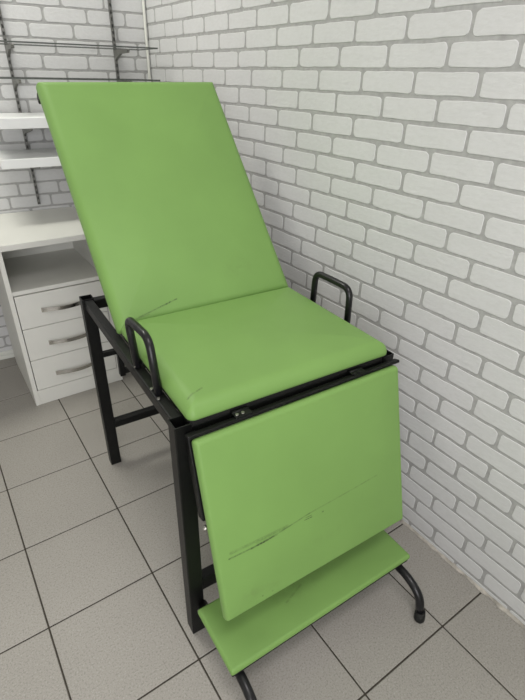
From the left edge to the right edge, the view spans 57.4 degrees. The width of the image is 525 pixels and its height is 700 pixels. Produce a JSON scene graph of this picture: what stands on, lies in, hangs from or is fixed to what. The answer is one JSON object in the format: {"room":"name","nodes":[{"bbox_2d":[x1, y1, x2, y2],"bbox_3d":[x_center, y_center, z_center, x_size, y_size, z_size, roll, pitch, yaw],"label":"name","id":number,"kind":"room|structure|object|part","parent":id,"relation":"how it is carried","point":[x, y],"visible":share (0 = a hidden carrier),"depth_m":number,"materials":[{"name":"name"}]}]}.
{"room":"treatment room","nodes":[
{"label":"treatment room","id":0,"kind":"room"},
{"bbox_2d":[0,0,151,351],"bbox_3d":[-1.900,-0.970,1.601,3.140,2.651,0.082,-16,34,-27],"label":"wall","id":1,"kind":"structure","parent":0,"point":[51,21],"depth_m":2.11,"materials":[{"name":"white brick"}]},
{"bbox_2d":[0,9,40,204],"bbox_3d":[-0.983,-1.224,1.849,0.012,1.350,0.266,-16,34,-27],"label":"upright","id":2,"kind":"object","parent":1,"relation":"attached to","point":[8,47],"visible":0.84,"depth_m":2.01,"materials":[{"name":"grey metal"}]},
{"bbox_2d":[0,112,48,128],"bbox_3d":[-0.810,-0.997,2.071,0.671,0.039,0.280,-16,34,-27],"label":"shelf","id":3,"kind":"object","parent":2,"relation":"on","point":[7,120],"visible":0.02,"depth_m":1.88,"materials":[{"name":"paint"}]},
{"bbox_2d":[0,148,60,168],"bbox_3d":[-0.813,-0.871,2.144,0.671,0.035,0.280,-16,34,-27],"label":"shelf","id":4,"kind":"object","parent":2,"relation":"on","point":[30,158],"visible":0.26,"depth_m":1.97,"materials":[{"name":"paint"}]},
{"bbox_2d":[0,40,157,50],"bbox_3d":[-0.794,-1.244,1.959,0.676,0.005,0.243,-16,34,-27],"label":"glass shelf","id":5,"kind":"object","parent":2,"relation":"on","point":[147,48],"visible":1,"depth_m":1.97,"materials":[{"name":"clear glass"}]},
{"bbox_2d":[0,77,159,80],"bbox_3d":[-0.797,-1.142,2.018,0.676,0.005,0.243,-16,34,-27],"label":"glass shelf","id":6,"kind":"object","parent":2,"relation":"on","point":[41,78],"visible":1,"depth_m":2.00,"materials":[{"name":"clear glass"}]},
{"bbox_2d":[0,329,115,359],"bbox_3d":[-1.904,0.182,2.214,3.134,0.042,0.012,-16,34,-27],"label":"baseboard","id":7,"kind":"structure","parent":1,"relation":"attached to","point":[7,354],"depth_m":2.51,"materials":[{"name":"white plastic"}]},
{"bbox_2d":[107,0,131,81],"bbox_3d":[-0.600,-1.331,2.051,0.012,1.350,0.266,-16,34,-27],"label":"upright","id":8,"kind":"object","parent":1,"relation":"attached to","point":[117,53],"visible":0.34,"depth_m":2.13,"materials":[{"name":"grey metal"}]},
{"bbox_2d":[142,0,150,81],"bbox_3d":[-0.536,-1.322,2.269,0.012,2.650,0.012,-16,34,-27],"label":"trim","id":9,"kind":"structure","parent":1,"relation":"attached to","point":[143,1],"depth_m":2.20,"materials":[{"name":"white plastic"}]},
{"bbox_2d":[0,334,524,699],"bbox_3d":[-0.964,0.921,1.062,3.339,0.060,4.050,-18,35,-30],"label":"floor","id":10,"kind":"structure","parent":0,"point":[93,602],"depth_m":1.36,"materials":[{"name":"tile"}]},
{"bbox_2d":[0,239,122,405],"bbox_3d":[-0.969,-0.200,2.241,0.402,0.715,0.483,-18,35,-30],"label":"base cabinet","id":11,"kind":"object","parent":10,"relation":"on","point":[41,287],"visible":0.71,"depth_m":2.11,"materials":[{"name":"white laminate"}]},
{"bbox_2d":[0,207,85,251],"bbox_3d":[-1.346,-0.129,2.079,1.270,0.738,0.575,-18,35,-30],"label":"countertop","id":12,"kind":"structure","parent":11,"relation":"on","point":[36,228],"depth_m":2.02,"materials":[{"name":"white laminate"}]},
{"bbox_3d":[-0.960,-0.277,2.184,0.360,0.147,0.400,-18,35,-30],"label":"drawer","id":13,"kind":"part","parent":11,"relation":"part of","materials":[{"name":"white laminate"}]},
{"bbox_3d":[-0.839,-0.187,2.033,0.184,0.019,0.029,-18,35,-30],"label":"handle","id":14,"kind":"part","parent":11,"relation":"part of","materials":[{"name":"silver metal"}]},
{"bbox_3d":[-0.963,-0.147,2.258,0.360,0.148,0.400,-18,35,-30],"label":"drawer","id":15,"kind":"part","parent":11,"relation":"part of","materials":[{"name":"white laminate"}]},
{"bbox_3d":[-0.842,-0.052,2.110,0.184,0.019,0.029,-18,35,-30],"label":"handle","id":16,"kind":"part","parent":11,"relation":"part of","materials":[{"name":"silver metal"}]},
{"bbox_3d":[-0.966,-0.015,2.333,0.360,0.150,0.400,-18,35,-30],"label":"drawer","id":17,"kind":"part","parent":11,"relation":"part of","materials":[{"name":"white laminate"}]},
{"bbox_3d":[-0.845,0.082,2.187,0.184,0.019,0.029,-18,35,-30],"label":"handle","id":18,"kind":"part","parent":11,"relation":"part of","materials":[{"name":"silver metal"}]},
{"bbox_2d":[36,82,424,699],"bbox_3d":[-0.089,-0.013,1.365,0.615,1.294,1.277,-16,34,-28],"label":"chair","id":19,"kind":"object","parent":10,"relation":"on","point":[296,499],"visible":1,"depth_m":1.22,"materials":[{"name":"leather"}]},
{"bbox_3d":[-0.569,0.132,1.700,0.038,0.691,0.038,-16,34,-28],"label":"leg","id":20,"kind":"part","parent":19,"relation":"part of","materials":[{"name":"black metal"}]},
{"bbox_3d":[-0.323,-0.215,1.671,0.526,0.032,0.030,-16,34,-28],"label":"rail","id":21,"kind":"part","parent":19,"relation":"part of","materials":[{"name":"black metal"}]},
{"bbox_3d":[-0.364,0.005,1.260,0.026,0.044,0.718,-16,34,-28],"label":"rail","id":22,"kind":"part","parent":19,"relation":"part of","materials":[{"name":"black metal"}]},
{"bbox_3d":[-0.274,-0.473,1.439,0.559,0.757,0.049,-17,-6,-28],"label":"backrest","id":23,"kind":"part","parent":19,"relation":"part of","materials":[{"name":"green leather"}]},
{"bbox_3d":[-0.175,0.451,1.145,0.038,0.705,0.038,-16,34,-28],"label":"leg","id":24,"kind":"part","parent":19,"relation":"part of","materials":[{"name":"black metal"}]},
{"bbox_3d":[-0.081,0.765,1.172,0.024,0.102,0.300,-16,34,-28],"label":"step leg","id":25,"kind":"part","parent":19,"relation":"part of","materials":[{"name":"black metal"}]},
{"bbox_3d":[-0.030,-0.038,1.241,0.551,0.047,0.449,-16,34,-28],"label":"seat","id":26,"kind":"part","parent":19,"relation":"part of","materials":[{"name":"green leather"}]},
{"bbox_3d":[0.071,0.097,1.111,0.526,0.034,0.032,-16,34,-28],"label":"rail","id":27,"kind":"part","parent":19,"relation":"part of","materials":[{"name":"black metal"}]},
{"bbox_3d":[0.304,0.312,1.405,0.038,0.705,0.038,-16,34,-28],"label":"leg","id":28,"kind":"part","parent":19,"relation":"part of","materials":[{"name":"black metal"}]},
{"bbox_3d":[0.367,0.636,1.414,0.024,0.102,0.302,-16,34,-28],"label":"step leg","id":29,"kind":"part","parent":19,"relation":"part of","materials":[{"name":"black metal"}]},
{"bbox_2d":[145,0,524,624],"bbox_3d":[0.472,-0.623,1.087,0.081,2.650,3.551,-18,35,-30],"label":"wall","id":30,"kind":"structure","parent":0,"point":[380,144],"depth_m":1.32,"materials":[{"name":"white brick"}]},
{"bbox_2d":[400,519,524,629],"bbox_3d":[0.368,0.502,1.774,0.015,0.018,3.200,-18,35,-30],"label":"trim","id":31,"kind":"structure","parent":30,"relation":"attached to","point":[402,521],"depth_m":1.45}
]}

